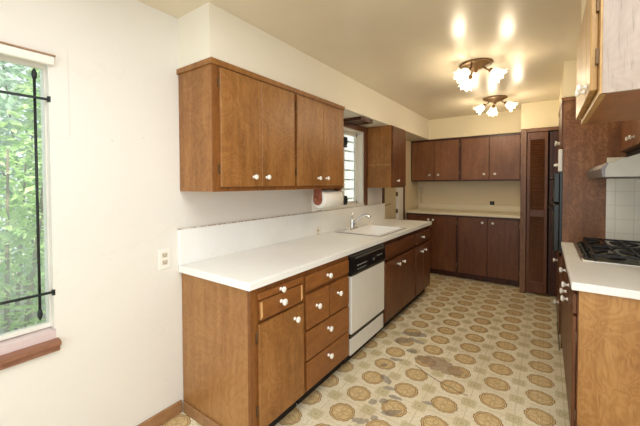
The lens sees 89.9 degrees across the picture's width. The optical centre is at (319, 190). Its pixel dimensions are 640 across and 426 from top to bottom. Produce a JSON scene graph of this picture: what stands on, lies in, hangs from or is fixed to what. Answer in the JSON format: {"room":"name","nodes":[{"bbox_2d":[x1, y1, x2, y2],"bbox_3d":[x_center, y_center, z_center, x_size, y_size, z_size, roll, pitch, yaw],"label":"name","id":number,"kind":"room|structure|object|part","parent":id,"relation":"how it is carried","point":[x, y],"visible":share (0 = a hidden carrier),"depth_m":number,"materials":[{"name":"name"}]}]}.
{"room":"kitchen","nodes":[
{"label":"kitchen","id":0,"kind":"room"},
{"bbox_2d":[0,0,417,425],"bbox_3d":[-0.342,0.139,2.798,0.120,2.405,7.150,1,2,35],"label":"wall","id":1,"kind":"structure","parent":0,"point":[118,200],"depth_m":1.67,"materials":[{"name":"beige paint"}]},
{"bbox_2d":[0,41,61,369],"bbox_3d":[-1.580,0.073,1.003,0.158,1.337,1.194,1,2,35],"label":"window","id":2,"kind":"structure","parent":1,"relation":"in","point":[22,345],"depth_m":1.43,"materials":[{"name":"white paint"}]},
{"bbox_3d":[-1.531,0.714,0.982,0.040,0.055,1.188,1,2,35],"label":"sill","id":3,"kind":"part","parent":2,"relation":"part of","materials":[{"name":"wood"}]},
{"bbox_3d":[-1.586,0.024,1.029,0.117,1.240,1.130,1,2,35],"label":"frame","id":4,"kind":"part","parent":2,"relation":"part of","materials":[{"name":"white paint"}]},
{"bbox_2d":[0,28,69,138],"bbox_3d":[-1.764,-0.435,0.663,0.002,0.425,2.047,1,2,35],"label":"trim","id":5,"kind":"structure","parent":1,"relation":"attached to","point":[59,87],"depth_m":1.46,"materials":[{"name":"beige paint"}]},
{"bbox_2d":[137,400,181,425],"bbox_3d":[-1.597,1.353,0.922,0.014,0.078,2.586,1,2,35],"label":"baseboard","id":6,"kind":"structure","parent":1,"relation":"attached to","point":[162,417],"depth_m":1.88,"materials":[{"name":"brown wood"}]},
{"bbox_2d":[158,248,170,269],"bbox_3d":[-0.912,0.398,1.883,0.008,0.120,0.072,1,2,35],"label":"outlet","id":7,"kind":"object","parent":1,"relation":"attached to","point":[164,256],"visible":1,"depth_m":1.88,"materials":[{"name":"white plastic"}]},
{"bbox_2d":[176,57,344,191],"bbox_3d":[-0.303,-0.378,2.413,0.376,0.734,1.416,1,2,35],"label":"upper cabinet","id":8,"kind":"object","parent":1,"relation":"attached to","point":[240,129],"visible":1,"depth_m":1.98,"materials":[{"name":"brown wood"}]},
{"bbox_3d":[-0.469,-0.359,1.924,0.018,0.668,0.312,1,2,35],"label":"door","id":9,"kind":"part","parent":8,"relation":"part of","materials":[{"name":"brown wood"}]},
{"bbox_3d":[-0.320,-0.730,2.416,0.338,0.030,1.416,1,2,35],"label":"crown trim","id":10,"kind":"part","parent":8,"relation":"part of","materials":[{"name":"brown wood"}]},
{"bbox_3d":[-0.284,-0.366,2.187,0.018,0.668,0.327,1,2,35],"label":"door","id":11,"kind":"part","parent":8,"relation":"part of","materials":[{"name":"brown wood"}]},
{"bbox_3d":[-0.073,-0.374,2.486,0.018,0.668,0.333,1,2,35],"label":"door","id":12,"kind":"part","parent":8,"relation":"part of","materials":[{"name":"brown wood"}]},
{"bbox_2d":[313,188,341,204],"bbox_3d":[0.064,0.049,2.860,0.100,0.140,0.387,1,2,35],"label":"paper towel holder","id":13,"kind":"object","parent":8,"relation":"attached to","point":[317,195],"visible":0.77,"depth_m":2.73,"materials":[{"name":"brown wood"}]},
{"bbox_2d":[312,190,342,210],"bbox_3d":[0.071,0.085,2.876,0.153,0.181,0.292,1,2,35],"label":"paper towel roll","id":14,"kind":"object","parent":13,"relation":"hanging from","point":[330,198],"visible":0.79,"depth_m":2.82,"materials":[{"name":"white paper"}]},
{"bbox_3d":[0.114,-0.381,2.752,0.018,0.668,0.310,1,2,35],"label":"door","id":15,"kind":"part","parent":8,"relation":"part of","materials":[{"name":"brown wood"}]},
{"bbox_2d":[178,203,384,265],"bbox_3d":[0.015,0.312,3.186,0.019,0.218,3.032,1,2,35],"label":"backsplash","id":16,"kind":"structure","parent":1,"relation":"attached to","point":[198,244],"depth_m":2.48,"materials":[{"name":"white laminate"}]},
{"bbox_2d":[319,122,367,210],"bbox_3d":[0.209,-0.292,3.589,0.178,0.955,1.077,1,2,35],"label":"window","id":17,"kind":"structure","parent":1,"relation":"in","point":[358,136],"depth_m":3.92,"materials":[{"name":"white wood"}]},
{"bbox_3d":[0.193,-0.263,3.603,0.030,0.848,0.880,1,2,35],"label":"sash","id":18,"kind":"part","parent":17,"relation":"part of","materials":[{"name":"white paint"}]},
{"bbox_2d":[368,125,405,187],"bbox_3d":[0.863,-0.415,4.066,0.372,0.744,0.456,1,2,35],"label":"upper cabinet","id":19,"kind":"object","parent":1,"relation":"attached to","point":[386,144],"visible":0.99,"depth_m":3.90,"materials":[{"name":"brown wood"}]},
{"bbox_3d":[0.972,-0.414,3.991,0.007,0.744,0.453,1,2,35],"label":"frame","id":20,"kind":"part","parent":19,"relation":"part of","materials":[{"name":"brown wood"}]},
{"bbox_3d":[0.984,-0.415,3.987,0.018,0.714,0.420,1,2,35],"label":"door","id":21,"kind":"part","parent":19,"relation":"part of","materials":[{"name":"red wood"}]},
{"bbox_2d":[382,187,404,219],"bbox_3d":[1.046,0.265,4.757,0.134,2.050,0.835,1,2,35],"label":"door","id":22,"kind":"structure","parent":1,"relation":"in","point":[393,198],"depth_m":4.82,"materials":[{"name":"beige paint"}]},
{"bbox_2d":[137,0,581,119],"bbox_3d":[1.370,-1.071,1.560,4.320,0.060,7.150,1,2,35],"label":"ceiling","id":23,"kind":"structure","parent":0,"point":[408,52],"depth_m":2.23,"materials":[{"name":"beige paint"}]},
{"bbox_2d":[178,2,428,140],"bbox_3d":[0.437,-0.929,3.518,0.304,0.308,4.070,1,2,35],"label":"soffit","id":24,"kind":"structure","parent":23,"relation":"attached to","point":[207,31],"depth_m":2.23,"materials":[{"name":"beige paint"}]},
{"bbox_2d":[344,116,372,125],"bbox_3d":[0.412,-0.756,3.479,0.220,0.034,0.270,1,2,35],"label":"soffit vent","id":25,"kind":"object","parent":24,"relation":"attached to","point":[360,120],"visible":0.98,"depth_m":3.42,"materials":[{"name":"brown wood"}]},
{"bbox_2d":[350,120,366,123],"bbox_3d":[0.412,-0.760,3.479,0.180,0.026,0.230,1,2,35],"label":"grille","id":26,"kind":"object","parent":25,"relation":"attached to","point":[351,121],"depth_m":3.49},
{"bbox_2d":[416,109,520,140],"bbox_3d":[2.231,-0.971,4.975,1.558,0.308,0.380,1,2,35],"label":"soffit","id":27,"kind":"structure","parent":23,"relation":"attached to","point":[505,122],"depth_m":4.71,"materials":[{"name":"yellow paint"}]},
{"bbox_2d":[453,58,506,91],"bbox_3d":[1.333,-0.970,2.671,0.407,0.192,0.435,1,2,35],"label":"ceiling light","id":28,"kind":"object","parent":23,"relation":"hanging from","point":[463,75],"visible":1,"depth_m":2.64,"materials":[{"name":"white glass"}]},
{"bbox_3d":[1.151,-0.938,2.615,0.124,0.132,0.132,1,2,35],"label":"lamp shade","id":29,"kind":"part","parent":28,"relation":"part of","materials":[{"name":"white glass"}]},
{"bbox_3d":[1.305,-0.945,2.877,0.126,0.131,0.132,1,2,35],"label":"lamp shade","id":30,"kind":"part","parent":28,"relation":"part of","materials":[{"name":"white glass"}]},
{"bbox_3d":[1.459,-0.939,2.600,0.133,0.132,0.118,0,1,8],"label":"lamp shade","id":31,"kind":"part","parent":28,"relation":"part of","materials":[{"name":"white glass"}]},
{"bbox_2d":[473,95,517,116],"bbox_3d":[2.068,-0.999,3.779,0.375,0.192,0.413,-1,1,-22],"label":"ceiling light","id":32,"kind":"object","parent":23,"relation":"hanging from","point":[510,105],"visible":1,"depth_m":3.77,"materials":[{"name":"white glass"}]},
{"bbox_3d":[1.909,-0.971,3.857,0.130,0.132,0.132,1,2,35],"label":"lamp shade","id":33,"kind":"part","parent":32,"relation":"part of","materials":[{"name":"white glass"}]},
{"bbox_3d":[2.119,-0.974,3.952,0.130,0.132,0.130,1,2,35],"label":"lamp shade","id":34,"kind":"part","parent":32,"relation":"part of","materials":[{"name":"white glass"}]},
{"bbox_3d":[2.207,-0.968,3.679,0.133,0.132,0.118,0,1,10],"label":"lamp shade","id":35,"kind":"part","parent":32,"relation":"part of","materials":[{"name":"white glass"}]},
{"bbox_2d":[521,99,558,128],"bbox_3d":[2.933,-0.951,4.264,0.400,0.320,0.735,1,2,35],"label":"soffit","id":36,"kind":"structure","parent":23,"relation":"attached to","point":[542,114],"depth_m":3.96,"materials":[{"name":"yellow paint"}]},
{"bbox_2d":[559,60,576,106],"bbox_3d":[2.919,-0.943,3.375,0.635,0.293,2.205,1,2,35],"label":"soffit","id":37,"kind":"structure","parent":23,"relation":"attached to","point":[568,84],"depth_m":2.64,"materials":[{"name":"yellow paint"}]},
{"bbox_2d":[581,0,586,23],"bbox_3d":[1.335,-0.876,1.113,0.618,0.308,0.690,1,2,35],"label":"soffit","id":38,"kind":"structure","parent":23,"relation":"attached to","point":[583,3],"depth_m":1.52,"materials":[{"name":"yellow paint"}]},
{"bbox_2d":[161,273,569,425],"bbox_3d":[1.379,1.394,1.618,4.320,0.060,7.150,1,2,35],"label":"floor","id":39,"kind":"structure","parent":0,"point":[464,352],"depth_m":2.42,"materials":[{"name":"plastic"}]},
{"bbox_2d":[182,272,303,425],"bbox_3d":[-0.454,0.927,1.968,0.665,0.870,0.430,1,2,35],"label":"base cabinet","id":40,"kind":"object","parent":39,"relation":"on","point":[243,350],"visible":0.98,"depth_m":1.78,"materials":[{"name":"brown wood"}]},
{"bbox_2d":[183,401,219,425],"bbox_3d":[-0.613,1.334,1.819,0.559,0.066,0.012,1,2,35],"label":"baseboard","id":41,"kind":"structure","parent":40,"relation":"attached to","point":[196,415],"depth_m":1.89,"materials":[{"name":"brown wood"}]},
{"bbox_3d":[-0.615,1.319,1.839,0.557,0.095,0.018,1,2,35],"label":"panel","id":42,"kind":"part","parent":40,"relation":"part of","materials":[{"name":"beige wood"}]},
{"bbox_3d":[-0.237,0.883,1.814,0.020,0.775,0.430,1,2,35],"label":"frame","id":43,"kind":"part","parent":40,"relation":"part of","materials":[{"name":"brown wood"}]},
{"bbox_3d":[-0.214,0.620,1.808,0.018,0.103,0.353,1,2,35],"label":"drawer","id":44,"kind":"part","parent":40,"relation":"part of","materials":[{"name":"brown wood"}]},
{"bbox_3d":[-0.211,0.971,1.819,0.018,0.564,0.371,1,2,35],"label":"door","id":45,"kind":"part","parent":40,"relation":"part of","materials":[{"name":"brown wood"}]},
{"bbox_3d":[-0.205,0.544,1.775,0.034,0.034,0.034,1,2,35],"label":"knob","id":46,"kind":"part","parent":40,"relation":"part of","materials":[{"name":"white ceramic"}]},
{"bbox_3d":[-0.201,0.614,1.777,0.039,0.038,0.038,1,2,35],"label":"knob","id":47,"kind":"part","parent":40,"relation":"part of","materials":[{"name":"white ceramic"}]},
{"bbox_3d":[-0.133,0.751,1.877,0.037,0.037,0.037,1,2,35],"label":"knob","id":48,"kind":"part","parent":40,"relation":"part of","materials":[{"name":"white ceramic"}]},
{"bbox_2d":[296,255,348,403],"bbox_3d":[-0.171,0.917,2.371,0.663,0.870,0.553,1,2,35],"label":"base cabinet","id":49,"kind":"object","parent":39,"relation":"on","point":[325,286],"visible":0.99,"depth_m":2.15,"materials":[{"name":"brown wood"}]},
{"bbox_3d":[-0.015,0.754,2.093,0.018,0.216,0.252,1,2,35],"label":"drawer","id":50,"kind":"part","parent":49,"relation":"part of","materials":[{"name":"brown wood"}]},
{"bbox_3d":[0.063,1.154,2.212,0.018,0.178,0.518,1,2,35],"label":"drawer","id":51,"kind":"part","parent":49,"relation":"part of","materials":[{"name":"brown wood"}]},
{"bbox_3d":[0.062,0.962,2.207,0.018,0.182,0.518,1,2,35],"label":"drawer","id":52,"kind":"part","parent":49,"relation":"part of","materials":[{"name":"brown wood"}]},
{"bbox_3d":[0.061,0.570,2.198,0.018,0.094,0.518,1,2,35],"label":"drawer","id":53,"kind":"part","parent":49,"relation":"part of","materials":[{"name":"brown wood"}]},
{"bbox_3d":[0.139,0.748,2.312,0.018,0.216,0.250,1,2,35],"label":"drawer","id":54,"kind":"part","parent":49,"relation":"part of","materials":[{"name":"brown wood"}]},
{"bbox_2d":[342,243,384,364],"bbox_3d":[0.170,0.905,2.855,0.629,0.868,0.620,1,2,35],"label":"dishwasher","id":55,"kind":"object","parent":39,"relation":"on","point":[366,266],"visible":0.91,"depth_m":2.63,"materials":[{"name":"grey plastic"}]},
{"bbox_3d":[0.386,1.192,2.712,0.052,0.128,0.606,1,2,35],"label":"kick panel","id":56,"kind":"part","parent":55,"relation":"part of","materials":[{"name":"white metal"}]},
{"bbox_3d":[0.397,0.867,2.696,0.042,0.446,0.606,1,2,35],"label":"door panel","id":57,"kind":"part","parent":55,"relation":"part of","materials":[{"name":"white metal"}]},
{"bbox_3d":[0.399,0.558,2.686,0.050,0.168,0.614,1,2,35],"label":"control panel","id":58,"kind":"part","parent":55,"relation":"part of","materials":[{"name":"black plastic"}]},
{"bbox_3d":[0.421,0.512,2.674,0.012,0.012,0.510,1,2,35],"label":"handle","id":59,"kind":"part","parent":55,"relation":"part of","materials":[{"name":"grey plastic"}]},
{"bbox_2d":[377,231,414,332],"bbox_3d":[0.597,0.888,3.462,0.660,0.870,0.852,1,2,35],"label":"base cabinet","id":60,"kind":"object","parent":39,"relation":"on","point":[399,263],"visible":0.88,"depth_m":3.23,"materials":[{"name":"red wood"}]},
{"bbox_3d":[0.714,0.940,3.132,0.018,0.556,0.414,1,2,35],"label":"door","id":61,"kind":"part","parent":60,"relation":"part of","materials":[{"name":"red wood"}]},
{"bbox_3d":[0.828,0.563,3.287,0.018,0.130,0.814,1,2,35],"label":"false drawer","id":62,"kind":"part","parent":60,"relation":"part of","materials":[{"name":"red wood"}]},
{"bbox_3d":[0.951,0.931,3.469,0.018,0.556,0.390,1,2,35],"label":"door","id":63,"kind":"part","parent":60,"relation":"part of","materials":[{"name":"red wood"}]},
{"bbox_2d":[409,226,429,304],"bbox_3d":[1.008,0.872,4.047,0.660,0.870,0.575,1,2,35],"label":"base cabinet","id":64,"kind":"object","parent":39,"relation":"on","point":[422,236],"visible":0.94,"depth_m":3.84,"materials":[{"name":"red wood"}]},
{"bbox_2d":[177,203,431,290],"bbox_3d":[0.288,0.331,3.045,0.629,0.262,3.114,1,2,35],"label":"countertop","id":65,"kind":"structure","parent":64,"relation":"on","point":[248,255],"depth_m":2.32,"materials":[{"name":"white laminate"}]},
{"bbox_2d":[314,227,320,234],"bbox_3d":[-0.021,0.403,3.113,0.008,0.105,0.110,1,2,35],"label":"outlet","id":66,"kind":"object","parent":65,"relation":"attached to","point":[317,230],"visible":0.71,"depth_m":3.10,"materials":[{"name":"white plastic"}]},
{"bbox_2d":[347,212,370,229],"bbox_3d":[0.416,0.317,3.406,0.223,0.177,0.200,1,2,35],"label":"faucet","id":67,"kind":"object","parent":65,"relation":"on","point":[353,222],"visible":1,"depth_m":3.43,"materials":[{"name":"silver metal"}]},
{"bbox_3d":[0.429,0.306,3.431,0.181,0.130,0.034,0,1,17],"label":"spout","id":68,"kind":"part","parent":67,"relation":"part of","materials":[{"name":"silver metal"}]},
{"bbox_2d":[335,224,405,244],"bbox_3d":[0.548,0.482,3.394,0.513,0.154,0.685,1,2,35],"label":"sink","id":69,"kind":"object","parent":65,"relation":"in","point":[366,229],"visible":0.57,"depth_m":3.59,"materials":[{"name":"white ceramic"}]},
{"bbox_3d":[1.165,0.923,3.772,0.018,0.556,0.260,1,2,35],"label":"door","id":70,"kind":"part","parent":64,"relation":"part of","materials":[{"name":"red wood"}]},
{"bbox_3d":[1.226,0.828,3.892,0.020,0.775,0.575,1,2,35],"label":"frame","id":71,"kind":"part","parent":64,"relation":"part of","materials":[{"name":"brown wood"}]},
{"bbox_3d":[1.244,0.550,3.877,0.018,0.124,0.538,1,2,35],"label":"drawer","id":72,"kind":"part","parent":64,"relation":"part of","materials":[{"name":"red wood"}]},
{"bbox_3d":[1.322,0.917,3.995,0.018,0.556,0.270,1,2,35],"label":"door","id":73,"kind":"part","parent":64,"relation":"part of","materials":[{"name":"red wood"}]},
{"bbox_2d":[407,213,457,276],"bbox_3d":[1.854,0.812,5.135,0.758,0.932,0.626,1,2,35],"label":"base cabinet","id":74,"kind":"object","parent":39,"relation":"on","point":[443,229],"visible":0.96,"depth_m":4.82,"materials":[{"name":"brown wood"}]},
{"bbox_3d":[1.549,0.780,5.020,0.368,0.805,0.016,1,2,35],"label":"door","id":75,"kind":"part","parent":74,"relation":"part of","materials":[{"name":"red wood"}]},
{"bbox_3d":[1.849,0.783,4.809,0.350,0.805,0.016,1,2,35],"label":"door","id":76,"kind":"part","parent":74,"relation":"part of","materials":[{"name":"red wood"}]},
{"bbox_2d":[406,203,519,218],"bbox_3d":[2.179,0.286,4.905,1.544,0.127,0.607,1,2,35],"label":"countertop","id":77,"kind":"structure","parent":74,"relation":"on","point":[499,211],"depth_m":4.90,"materials":[{"name":"beige laminate"}]},
{"bbox_2d":[457,215,519,286],"bbox_3d":[2.485,0.820,4.691,0.790,0.932,0.626,1,2,35],"label":"base cabinet","id":78,"kind":"object","parent":39,"relation":"on","point":[488,248],"visible":0.93,"depth_m":4.47,"materials":[{"name":"brown wood"}]},
{"bbox_3d":[2.174,0.788,4.580,0.376,0.805,0.016,1,2,35],"label":"door","id":79,"kind":"part","parent":78,"relation":"part of","materials":[{"name":"red wood"}]},
{"bbox_3d":[2.484,0.792,4.362,0.366,0.805,0.016,1,2,35],"label":"door","id":80,"kind":"part","parent":78,"relation":"part of","materials":[{"name":"red wood"}]},
{"bbox_2d":[553,96,626,347],"bbox_3d":[2.516,0.274,2.872,0.686,2.110,0.864,1,2,35],"label":"tall cabinet","id":81,"kind":"object","parent":39,"relation":"on","point":[585,147],"visible":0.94,"depth_m":2.62,"materials":[{"name":"brown wood"}]},
{"bbox_2d":[549,172,562,252],"bbox_3d":[2.461,0.178,2.911,0.626,0.695,0.770,1,2,35],"label":"wall oven","id":82,"kind":"object","parent":81,"relation":"in","point":[557,187],"visible":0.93,"depth_m":2.76,"materials":[{"name":"black metal"}]},
{"bbox_2d":[554,149,562,171],"bbox_3d":[2.068,-0.262,2.787,0.062,0.192,0.115,1,2,35],"label":"container","id":83,"kind":"object","parent":82,"relation":"on","point":[560,151],"visible":1,"depth_m":2.73,"materials":[{"name":"white plastic"}]},
{"bbox_3d":[2.274,0.176,3.042,0.027,0.695,0.770,1,2,35],"label":"trim frame","id":84,"kind":"part","parent":82,"relation":"part of","materials":[{"name":"black metal"}]},
{"bbox_3d":[2.279,1.053,3.062,0.018,0.345,0.760,1,2,35],"label":"drawer","id":85,"kind":"part","parent":81,"relation":"part of","materials":[{"name":"red wood"}]},
{"bbox_3d":[2.277,0.711,3.054,0.018,0.310,0.760,1,2,35],"label":"drawer","id":86,"kind":"part","parent":81,"relation":"part of","materials":[{"name":"red wood"}]},
{"bbox_3d":[2.162,-0.552,2.866,0.018,0.365,0.375,1,2,35],"label":"door","id":87,"kind":"part","parent":81,"relation":"part of","materials":[{"name":"red wood"}]},
{"bbox_3d":[2.525,-0.766,2.838,0.654,0.028,0.864,1,2,35],"label":"crown trim","id":88,"kind":"part","parent":81,"relation":"part of","materials":[{"name":"brown wood"}]},
{"bbox_2d":[559,252,639,425],"bbox_3d":[1.900,0.919,1.995,0.669,0.868,1.325,1,2,35],"label":"base cabinet","id":89,"kind":"object","parent":39,"relation":"on","point":[600,333],"visible":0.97,"depth_m":1.56,"materials":[{"name":"brown wood"}]},
{"bbox_3d":[1.952,0.862,2.568,0.018,0.730,0.305,1,2,35],"label":"filler panel","id":90,"kind":"part","parent":89,"relation":"part of","materials":[{"name":"red wood"}]},
{"bbox_3d":[1.507,0.664,1.981,0.037,0.037,0.037,1,2,35],"label":"knob","id":91,"kind":"part","parent":89,"relation":"part of","materials":[{"name":"white ceramic"}]},
{"bbox_3d":[1.454,0.556,1.904,0.037,0.037,0.037,1,2,35],"label":"knob","id":92,"kind":"part","parent":89,"relation":"part of","materials":[{"name":"white ceramic"}]},
{"bbox_3d":[1.720,0.929,2.241,0.018,0.612,0.480,1,2,35],"label":"door","id":93,"kind":"part","parent":89,"relation":"part of","materials":[{"name":"red wood"}]},
{"bbox_3d":[1.719,0.558,2.232,0.018,0.104,0.480,1,2,35],"label":"drawer","id":94,"kind":"part","parent":89,"relation":"part of","materials":[{"name":"red wood"}]},
{"bbox_3d":[1.437,0.940,1.839,0.018,0.612,0.484,1,2,35],"label":"door","id":95,"kind":"part","parent":89,"relation":"part of","materials":[{"name":"red wood"}]},
{"bbox_3d":[1.436,0.568,1.830,0.018,0.104,0.484,1,2,35],"label":"drawer","id":96,"kind":"part","parent":89,"relation":"part of","materials":[{"name":"red wood"}]},
{"bbox_3d":[1.684,0.868,2.154,0.020,0.773,1.311,1,2,35],"label":"frame","id":97,"kind":"part","parent":89,"relation":"part of","materials":[{"name":"red wood"}]},
{"bbox_2d":[561,242,639,299],"bbox_3d":[1.901,0.463,1.963,0.641,0.041,1.343,1,2,35],"label":"countertop","id":98,"kind":"structure","parent":89,"relation":"on","point":[617,280],"depth_m":1.69,"materials":[{"name":"white laminate"}]},
{"bbox_2d":[573,237,639,266],"bbox_3d":[2.070,0.408,2.184,0.510,0.056,0.743,1,2,35],"label":"gas cooktop","id":99,"kind":"object","parent":98,"relation":"in","point":[619,252],"visible":1,"depth_m":2.14,"materials":[{"name":"metal"}]},
{"bbox_3d":[1.747,0.421,2.098,0.042,0.026,0.042,1,2,35],"label":"control knob","id":100,"kind":"part","parent":99,"relation":"part of","materials":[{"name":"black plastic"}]},
{"bbox_3d":[1.896,0.425,2.073,0.124,0.018,0.124,1,2,35],"label":"burner","id":101,"kind":"part","parent":99,"relation":"part of","materials":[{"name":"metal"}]},
{"bbox_3d":[1.548,0.933,1.443,0.608,0.868,0.018,1,2,35],"label":"panel","id":102,"kind":"part","parent":89,"relation":"part of","materials":[{"name":"brown wood"}]},
{"bbox_2d":[418,181,520,205],"bbox_3d":[2.832,0.078,4.873,2.680,2.405,0.100,1,2,35],"label":"wall","id":103,"kind":"structure","parent":0,"point":[503,193],"depth_m":5.11,"materials":[{"name":"beige paint"}]},
{"bbox_2d":[411,137,459,181],"bbox_3d":[1.903,-0.487,5.205,0.760,0.663,0.399,1,2,35],"label":"upper cabinet","id":104,"kind":"object","parent":103,"relation":"attached to","point":[435,159],"visible":0.99,"depth_m":5.06,"materials":[{"name":"brown wood"}]},
{"bbox_3d":[1.662,-0.480,5.185,0.352,0.610,0.016,1,2,35],"label":"door","id":105,"kind":"part","parent":104,"relation":"part of","materials":[{"name":"brown wood"}]},
{"bbox_3d":[1.960,-0.476,4.976,0.360,0.610,0.016,1,2,35],"label":"door","id":106,"kind":"part","parent":104,"relation":"part of","materials":[{"name":"brown wood"}]},
{"bbox_2d":[418,203,519,211],"bbox_3d":[2.348,0.261,5.145,1.544,0.090,0.019,1,2,35],"label":"backsplash","id":107,"kind":"structure","parent":103,"relation":"attached to","point":[420,205],"depth_m":5.10,"materials":[{"name":"beige laminate"}]},
{"bbox_2d":[460,133,520,180],"bbox_3d":[2.536,-0.479,4.759,0.798,0.663,0.399,1,2,35],"label":"upper cabinet","id":108,"kind":"object","parent":103,"relation":"attached to","point":[497,157],"visible":0.9,"depth_m":4.61,"materials":[{"name":"brown wood"}]},
{"bbox_3d":[2.290,-0.472,4.743,0.372,0.610,0.016,1,2,35],"label":"door","id":109,"kind":"part","parent":108,"relation":"part of","materials":[{"name":"brown wood"}]},
{"bbox_3d":[2.601,-0.468,4.524,0.372,0.610,0.016,1,2,35],"label":"door","id":110,"kind":"part","parent":108,"relation":"part of","materials":[{"name":"brown wood"}]},
{"bbox_3d":[2.634,0.139,2.353,0.100,2.405,4.250,1,2,35],"label":"wall","id":111,"kind":"structure","parent":0,"visible":0},
{"bbox_2d":[575,0,639,123],"bbox_3d":[1.314,-0.517,1.131,0.662,0.405,0.670,1,2,35],"label":"upper cabinet","id":112,"kind":"object","parent":111,"relation":"attached to","point":[608,43],"visible":1,"depth_m":1.03,"materials":[{"name":"beige wood"}]},
{"bbox_3d":[0.996,-0.376,1.230,0.029,0.029,0.029,1,2,35],"label":"knob","id":113,"kind":"part","parent":112,"relation":"part of","materials":[{"name":"white ceramic"}]},
{"bbox_3d":[0.949,-0.374,1.165,0.029,0.029,0.029,1,2,35],"label":"knob","id":114,"kind":"part","parent":112,"relation":"part of","materials":[{"name":"white ceramic"}]},
{"bbox_3d":[1.127,-0.529,1.372,0.020,0.373,0.475,1,2,35],"label":"door","id":115,"kind":"part","parent":112,"relation":"part of","materials":[{"name":"brown wood"}]},
{"bbox_3d":[0.948,-0.522,1.118,0.020,0.373,0.138,1,2,35],"label":"door","id":116,"kind":"part","parent":112,"relation":"part of","materials":[{"name":"brown wood"}]},
{"bbox_3d":[1.092,-0.520,1.288,0.018,0.405,0.668,1,2,35],"label":"frame","id":117,"kind":"part","parent":112,"relation":"part of","materials":[{"name":"brown wood"}]},
{"bbox_3d":[1.347,-0.325,1.122,0.594,0.020,0.654,1,2,35],"label":"panel","id":118,"kind":"part","parent":112,"relation":"part of","materials":[{"name":"brown wood"}]},
{"bbox_3d":[1.148,-0.510,0.847,0.606,0.405,0.016,1,2,35],"label":"panel","id":119,"kind":"part","parent":112,"relation":"part of","materials":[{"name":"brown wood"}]},
{"bbox_2d":[586,153,639,178],"bbox_3d":[2.097,-0.167,2.102,0.478,0.166,0.864,1,2,35],"label":"range hood","id":120,"kind":"object","parent":111,"relation":"attached to","point":[629,167],"visible":0.97,"depth_m":1.85,"materials":[{"name":"grey metal"}]},
{"bbox_2d":[605,157,639,245],"bbox_3d":[2.024,0.098,1.887,0.362,0.688,1.328,1,2,35],"label":"tile","id":121,"kind":"structure","parent":111,"relation":"attached to","point":[622,195],"depth_m":2.47,"materials":[{"name":"white tile"}]},
{"bbox_2d":[620,120,639,157],"bbox_3d":[2.163,-0.491,2.037,0.315,0.507,0.898,1,2,35],"label":"upper cabinet","id":122,"kind":"object","parent":111,"relation":"attached to","point":[630,129],"visible":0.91,"depth_m":2.19,"materials":[{"name":"red wood"}]},
{"bbox_3d":[2.194,-0.521,2.288,0.018,0.440,0.435,1,2,35],"label":"door","id":123,"kind":"part","parent":122,"relation":"part of","materials":[{"name":"brown wood"}]},
{"bbox_3d":[2.079,-0.516,2.095,0.015,0.460,0.898,1,2,35],"label":"frame","id":124,"kind":"part","parent":122,"relation":"part of","materials":[{"name":"brown wood"}]},
{"bbox_3d":[1.938,-0.511,1.924,0.018,0.440,0.435,1,2,35],"label":"door","id":125,"kind":"part","parent":122,"relation":"part of","materials":[{"name":"brown wood"}]},
{"label":"outside","id":126,"kind":"structure","parent":0,"visible":0},
{"bbox_2d":[0,258,45,333],"bbox_3d":[-3.721,1.743,5.863,8.860,0.080,15.000,1,2,35],"label":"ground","id":127,"kind":"structure","parent":126,"point":[34,314],"depth_m":4.58,"materials":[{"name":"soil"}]},
{"bbox_2d":[0,110,45,332],"bbox_3d":[-2.063,0.644,2.070,0.874,2.291,0.874,0,1,1],"label":"trees","id":128,"kind":"object","parent":127,"relation":"on","point":[16,234],"visible":0.45,"depth_m":2.03,"materials":[{"name":"green plant"}]},
{"bbox_3d":[-2.062,0.770,2.072,0.532,2.039,0.532,-1,2,-39],"label":"stem","id":129,"kind":"part","parent":128,"relation":"part of","materials":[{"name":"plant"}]},
{"bbox_2d":[0,61,45,322],"bbox_3d":[-3.818,-0.653,4.164,2.081,4.794,2.100,1,2,35],"label":"shrub","id":130,"kind":"object","parent":127,"relation":"on","point":[6,100],"visible":0.12,"depth_m":3.81,"materials":[{"name":"green plant"}]},
{"bbox_2d":[7,68,45,312],"bbox_3d":[-2.430,-0.130,3.376,1.290,3.777,1.284,1,2,35],"label":"shrub","id":131,"kind":"object","parent":127,"relation":"on","point":[28,86],"visible":0.03,"depth_m":3.01,"materials":[{"name":"green plant"}]},
{"bbox_2d":[344,135,353,200],"bbox_3d":[0.438,-0.671,7.825,0.150,4.620,6.900,1,2,35],"label":"wall","id":132,"kind":"structure","parent":127,"relation":"on","point":[350,146],"depth_m":8.14,"materials":[{"name":"white paint"}]},
{"bbox_3d":[2.798,0.252,4.406,0.035,2.080,0.710,1,2,35],"label":"wall","id":133,"kind":"structure","parent":0,"visible":0},
{"bbox_2d":[519,126,558,292],"bbox_3d":[2.727,0.262,3.989,0.400,2.080,0.045,1,2,35],"label":"door frame","id":134,"kind":"structure","parent":133,"relation":"attached to","point":[524,132],"depth_m":4.06,"materials":[{"name":"brown wood"}]},
{"bbox_2d":[525,130,558,295],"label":"door","id":135,"kind":"structure","parent":133,"relation":"in","point":[538,286],"depth_m":3.98,"materials":[{"name":"red wood"}]},
{"bbox_3d":[2.707,0.252,4.005,0.146,1.775,0.026,1,2,35],"label":"louver panel","id":136,"kind":"part","parent":135,"relation":"part of","materials":[{"name":"red wood"}]},
{"bbox_3d":[2.869,0.253,3.931,0.038,1.780,0.015,1,2,35],"label":"flat panel","id":137,"kind":"part","parent":135,"relation":"part of","materials":[{"name":"brown wood"}]}
]}

